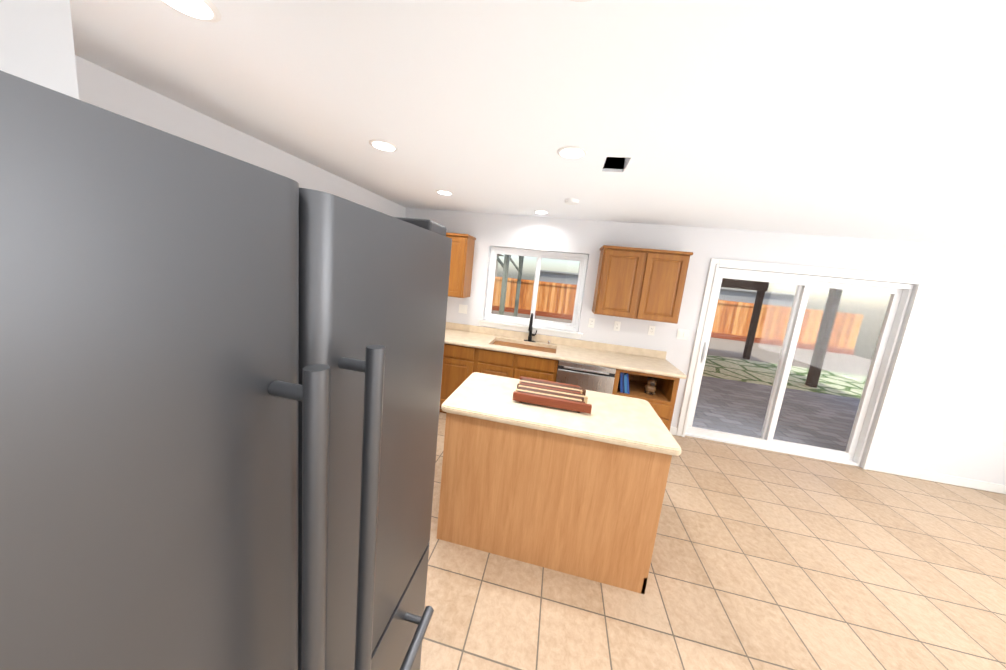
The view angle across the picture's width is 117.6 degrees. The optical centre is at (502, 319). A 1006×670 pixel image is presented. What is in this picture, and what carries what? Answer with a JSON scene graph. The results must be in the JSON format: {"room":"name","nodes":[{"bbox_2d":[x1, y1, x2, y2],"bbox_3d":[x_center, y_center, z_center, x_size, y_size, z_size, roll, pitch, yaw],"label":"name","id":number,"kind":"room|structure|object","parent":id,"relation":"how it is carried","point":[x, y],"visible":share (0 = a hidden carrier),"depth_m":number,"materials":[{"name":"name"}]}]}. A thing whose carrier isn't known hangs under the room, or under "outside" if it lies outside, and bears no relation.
{"room":"kitchen","nodes":[
{"label":"kitchen","id":0,"kind":"room"},
{"bbox_2d":[0,0,78,98],"bbox_3d":[-1.809,0.350,-0.234,1.200,2.440,2.300,7,9,10],"label":"wall jog","id":1,"kind":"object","parent":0,"point":[36,42],"depth_m":0.61,"materials":[{"name":"white paint"}]},
{"bbox_2d":[75,55,405,217],"bbox_3d":[-1.772,-0.082,2.656,0.150,2.440,3.450,7,9,10],"label":"wall","id":2,"kind":"structure","parent":0,"point":[103,88],"depth_m":1.75,"materials":[{"name":"white paint"}]},
{"bbox_2d":[70,0,1005,247],"bbox_3d":[1.915,-0.784,0.582,7.900,0.300,5.900,7,9,10],"label":"ceiling","id":3,"kind":"structure","parent":0,"point":[877,119],"depth_m":1.25,"materials":[{"name":"white paint"}]},
{"bbox_2d":[160,0,221,21],"bbox_3d":[-0.960,-0.979,0.961,0.171,0.007,0.084,7,9,10],"label":"recessed light","id":4,"kind":"object","parent":3,"relation":"in","point":[205,10],"depth_m":0.96,"materials":[{"name":"white"}]},
{"bbox_2d":[369,139,397,151],"bbox_3d":[-0.751,-1.102,1.922,0.170,0.007,0.177,7,9,10],"label":"recessed light","id":5,"kind":"object","parent":3,"relation":"in","point":[379,144],"depth_m":1.92,"materials":[{"name":"white"}]},
{"bbox_2d":[565,198,578,204],"bbox_3d":[0.629,-1.079,2.789,0.136,0.032,0.136,7,9,10],"label":"smoke detector","id":6,"kind":"object","parent":3,"relation":"attached to","point":[570,201],"visible":1,"depth_m":2.75,"materials":[{"name":"white plastic"}]},
{"bbox_2d":[557,146,587,158],"bbox_3d":[0.396,-0.957,1.737,0.168,0.007,0.171,7,9,10],"label":"recessed light","id":7,"kind":"object","parent":3,"relation":"in","point":[571,152],"depth_m":1.73,"materials":[{"name":"white"}]},
{"bbox_2d":[405,208,1005,484],"bbox_3d":[2.400,0.208,3.570,7.750,2.440,0.150,7,9,10],"label":"wall","id":8,"kind":"structure","parent":0,"point":[947,415],"depth_m":3.20,"materials":[{"name":"white paint"}]},
{"bbox_2d":[446,232,475,297],"bbox_3d":[-0.741,-0.693,3.828,0.653,0.754,0.320,7,9,10],"label":"upper cabinet","id":9,"kind":"object","parent":8,"relation":"attached to","point":[462,249],"depth_m":3.65,"materials":[{"name":"brown wood"}]},
{"bbox_2d":[459,304,467,313],"bbox_3d":[-0.528,-0.144,4.016,0.114,0.113,0.008,7,9,10],"label":"electrical outlet plate","id":10,"kind":"object","parent":8,"relation":"attached to","point":[462,308],"depth_m":4.01,"materials":[{"name":"white plastic"}]},
{"bbox_2d":[478,320,582,338],"bbox_3d":[0.332,0.115,3.908,1.340,0.076,0.106,7,9,10],"label":"window sill","id":11,"kind":"structure","parent":8,"relation":"attached to","point":[540,330],"depth_m":3.87,"materials":[{"name":"white"}]},
{"bbox_2d":[484,246,587,330],"bbox_3d":[0.400,-0.404,3.913,1.226,0.956,0.060,7,9,10],"label":"window","id":12,"kind":"structure","parent":8,"relation":"in","point":[540,255],"depth_m":3.89,"materials":[{"name":"white plastic"}]},
{"bbox_2d":[445,322,666,381],"bbox_3d":[0.244,0.359,3.923,3.415,0.405,0.024,7,9,10],"label":"backsplash","id":13,"kind":"structure","parent":8,"relation":"attached to","point":[449,326],"depth_m":3.77,"materials":[{"name":"beige tile"}]},
{"bbox_2d":[588,318,594,327],"bbox_3d":[1.083,0.037,3.724,0.068,0.113,0.006,7,9,10],"label":"electrical outlet plate","id":14,"kind":"object","parent":8,"relation":"attached to","point":[591,320],"depth_m":3.72,"materials":[{"name":"white plastic"}]},
{"bbox_2d":[613,321,620,330],"bbox_3d":[1.374,0.075,3.671,0.068,0.113,0.006,7,9,10],"label":"electrical outlet plate","id":15,"kind":"object","parent":8,"relation":"attached to","point":[616,324],"depth_m":3.67,"materials":[{"name":"white plastic"}]},
{"bbox_2d":[592,245,645,318],"bbox_3d":[1.301,-0.428,3.461,0.433,0.754,0.320,7,9,10],"label":"upper cabinet","id":16,"kind":"object","parent":8,"relation":"attached to","point":[641,283],"depth_m":3.31,"materials":[{"name":"brown wood"}]},
{"bbox_2d":[648,325,655,334],"bbox_3d":[1.759,0.124,3.602,0.068,0.113,0.006,7,9,10],"label":"electrical outlet plate","id":17,"kind":"object","parent":8,"relation":"attached to","point":[651,331],"depth_m":3.60,"materials":[{"name":"white plastic"}]},
{"bbox_2d":[634,249,692,323],"bbox_3d":[1.724,-0.373,3.385,0.433,0.754,0.320,7,9,10],"label":"upper cabinet","id":18,"kind":"object","parent":8,"relation":"attached to","point":[664,272],"depth_m":3.23,"materials":[{"name":"brown wood"}]},
{"bbox_2d":[677,329,688,339],"bbox_3d":[2.091,0.167,3.543,0.114,0.113,0.008,7,9,10],"label":"electrical outlet plate","id":19,"kind":"object","parent":8,"relation":"attached to","point":[682,333],"depth_m":3.54,"materials":[{"name":"white plastic"}]},
{"bbox_2d":[685,268,913,465],"bbox_3d":[3.193,0.517,3.446,1.814,2.026,0.126,7,9,10],"label":"sliding door","id":20,"kind":"structure","parent":8,"relation":"in","point":[900,293],"depth_m":3.39,"materials":[{"name":"white plastic"}]},
{"bbox_2d":[676,258,931,469],"bbox_3d":[3.182,0.482,3.361,2.000,2.120,0.026,7,9,10],"label":"door frame","id":21,"kind":"structure","parent":8,"relation":"attached to","point":[916,306],"depth_m":3.25,"materials":[{"name":"white"}]},
{"bbox_2d":[670,427,1005,493],"bbox_3d":[3.874,1.581,3.375,4.155,0.095,0.014,7,9,10],"label":"baseboard","id":22,"kind":"structure","parent":8,"relation":"attached to","point":[946,479],"depth_m":3.23,"materials":[{"name":"white"}]},
{"bbox_2d":[420,412,1005,669],"bbox_3d":[1.649,1.813,0.973,7.900,0.100,5.900,7,9,10],"label":"floor","id":23,"kind":"structure","parent":0,"point":[761,559],"depth_m":1.83,"materials":[{"name":"beige tile"}]},
{"bbox_2d":[0,70,451,669],"bbox_3d":[-0.642,0.672,0.529,0.832,1.814,0.910,7,9,10],"label":"refrigerator","id":24,"kind":"object","parent":23,"relation":"on","point":[220,382],"visible":1,"depth_m":0.26,"materials":[{"name":"grey metal"}]},
{"bbox_2d":[439,346,474,412],"bbox_3d":[-0.586,0.661,3.817,0.628,0.874,0.615,7,9,10],"label":"base cabinet","id":25,"kind":"object","parent":23,"relation":"on","point":[469,350],"depth_m":3.48,"materials":[{"name":"brown wood"}]},
{"bbox_2d":[444,330,686,377],"bbox_3d":[0.193,0.309,3.602,3.415,0.040,0.654,7,9,10],"label":"countertop","id":26,"kind":"structure","parent":25,"relation":"on","point":[636,363],"depth_m":3.37,"materials":[{"name":"beige stone"}]},
{"bbox_2d":[524,313,536,341],"bbox_3d":[0.339,0.098,3.724,0.155,0.366,0.214,7,9,10],"label":"faucet","id":27,"kind":"object","parent":26,"relation":"on","point":[530,330],"visible":1,"depth_m":3.79,"materials":[{"name":"black metal"}]},
{"bbox_2d":[471,338,518,377],"bbox_3d":[-0.062,0.729,3.723,0.445,0.874,0.615,7,9,10],"label":"base cabinet","id":28,"kind":"object","parent":23,"relation":"on","point":[491,362],"depth_m":3.39,"materials":[{"name":"brown wood"}]},
{"bbox_2d":[511,342,557,381],"bbox_3d":[0.380,0.786,3.644,0.461,0.874,0.615,7,9,10],"label":"base cabinet","id":29,"kind":"object","parent":23,"relation":"on","point":[536,368],"depth_m":3.31,"materials":[{"name":"brown wood"}]},
{"bbox_2d":[437,412,671,593],"bbox_3d":[0.297,1.013,2.082,1.269,0.874,0.624,7,9,10],"label":"kitchen island","id":30,"kind":"object","parent":23,"relation":"on","point":[576,493],"depth_m":1.77,"materials":[{"name":"brown wood"}]},
{"bbox_2d":[441,372,680,455],"bbox_3d":[0.341,0.566,2.014,1.336,0.021,0.695,7,9,10],"label":"island countertop","id":31,"kind":"structure","parent":30,"relation":"on","point":[625,421],"depth_m":1.81,"materials":[{"name":"beige stone"}]},
{"bbox_2d":[513,377,591,413],"bbox_3d":[0.331,0.502,2.054,0.485,0.065,0.335,7,9,10],"label":"cutting board","id":32,"kind":"object","parent":31,"relation":"on","point":[553,394],"visible":1,"depth_m":1.96,"materials":[{"name":"brown wood"}]},
{"bbox_2d":[556,360,615,393],"bbox_3d":[0.892,0.855,3.536,0.581,0.863,0.616,7,9,10],"label":"dishwasher","id":33,"kind":"object","parent":23,"relation":"on","point":[593,378],"visible":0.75,"depth_m":3.19,"materials":[{"name":"grey metal"}]},
{"bbox_2d":[612,378,674,431],"bbox_3d":[1.470,1.064,3.466,0.613,0.600,0.615,7,9,10],"label":"base cabinet","id":34,"kind":"object","parent":23,"relation":"on","point":[662,402],"depth_m":3.17,"materials":[{"name":"brown wood"}]},
{"bbox_2d":[618,372,629,393],"bbox_3d":[1.297,0.651,3.285,0.126,0.224,0.182,7,9,10],"label":"books","id":35,"kind":"object","parent":34,"relation":"in","point":[623,385],"visible":0.73,"depth_m":3.20,"materials":[{"name":"blue paper"}]},
{"bbox_2d":[644,377,656,394],"bbox_3d":[1.591,0.707,3.277,0.110,0.175,0.120,7,9,10],"label":"figurine","id":36,"kind":"object","parent":34,"relation":"in","point":[650,388],"visible":1,"depth_m":3.25,"materials":[{"name":"brown ceramic"}]},
{"label":"outside","id":37,"kind":"structure","parent":0,"visible":0},
{"bbox_2d":[491,310,871,375],"bbox_3d":[1.170,-0.736,18.149,28.000,0.090,15.700,7,9,10],"label":"gravel","id":38,"kind":"object","parent":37,"point":[856,366],"depth_m":10.71,"materials":[{"name":"white gravel"}]},
{"bbox_2d":[497,254,523,316],"bbox_3d":[-0.973,-1.424,11.134,3.600,2.890,4.000,7,9,10],"label":"pergola","id":39,"kind":"object","parent":38,"relation":"on","point":[507,259],"depth_m":9.39,"materials":[{"name":"grey wood"}]},
{"bbox_2d":[495,254,794,306],"bbox_3d":[1.507,-3.173,19.409,24.600,4.380,9.100,7,9,10],"label":"building","id":40,"kind":"structure","parent":38,"relation":"on","point":[731,294],"depth_m":13.40,"materials":[{"name":"grey paint"}]},
{"bbox_2d":[492,276,863,354],"bbox_3d":[0.606,-1.164,14.698,28.000,1.640,0.065,7,9,10],"label":"fence","id":41,"kind":"object","parent":38,"relation":"on","point":[738,322],"depth_m":12.98,"materials":[{"name":"brown wood"}]},
{"bbox_2d":[692,376,859,451],"bbox_3d":[4.188,1.518,5.203,17.000,0.100,3.320,7,9,10],"label":"patio floor","id":42,"kind":"structure","parent":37,"point":[805,412],"depth_m":5.00,"materials":[{"name":"grey concrete"}]},
{"bbox_2d":[578,264,842,387],"bbox_3d":[4.442,-0.172,6.540,5.400,2.880,6.390,7,9,10],"label":"patio cover","id":43,"kind":"object","parent":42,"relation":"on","point":[822,344],"depth_m":6.81,"materials":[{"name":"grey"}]},
{"bbox_2d":[702,355,866,398],"bbox_3d":[-0.915,0.647,7.530,28.000,0.095,6.120,7,9,10],"label":"lawn","id":44,"kind":"structure","parent":37,"point":[722,371],"depth_m":7.56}
]}

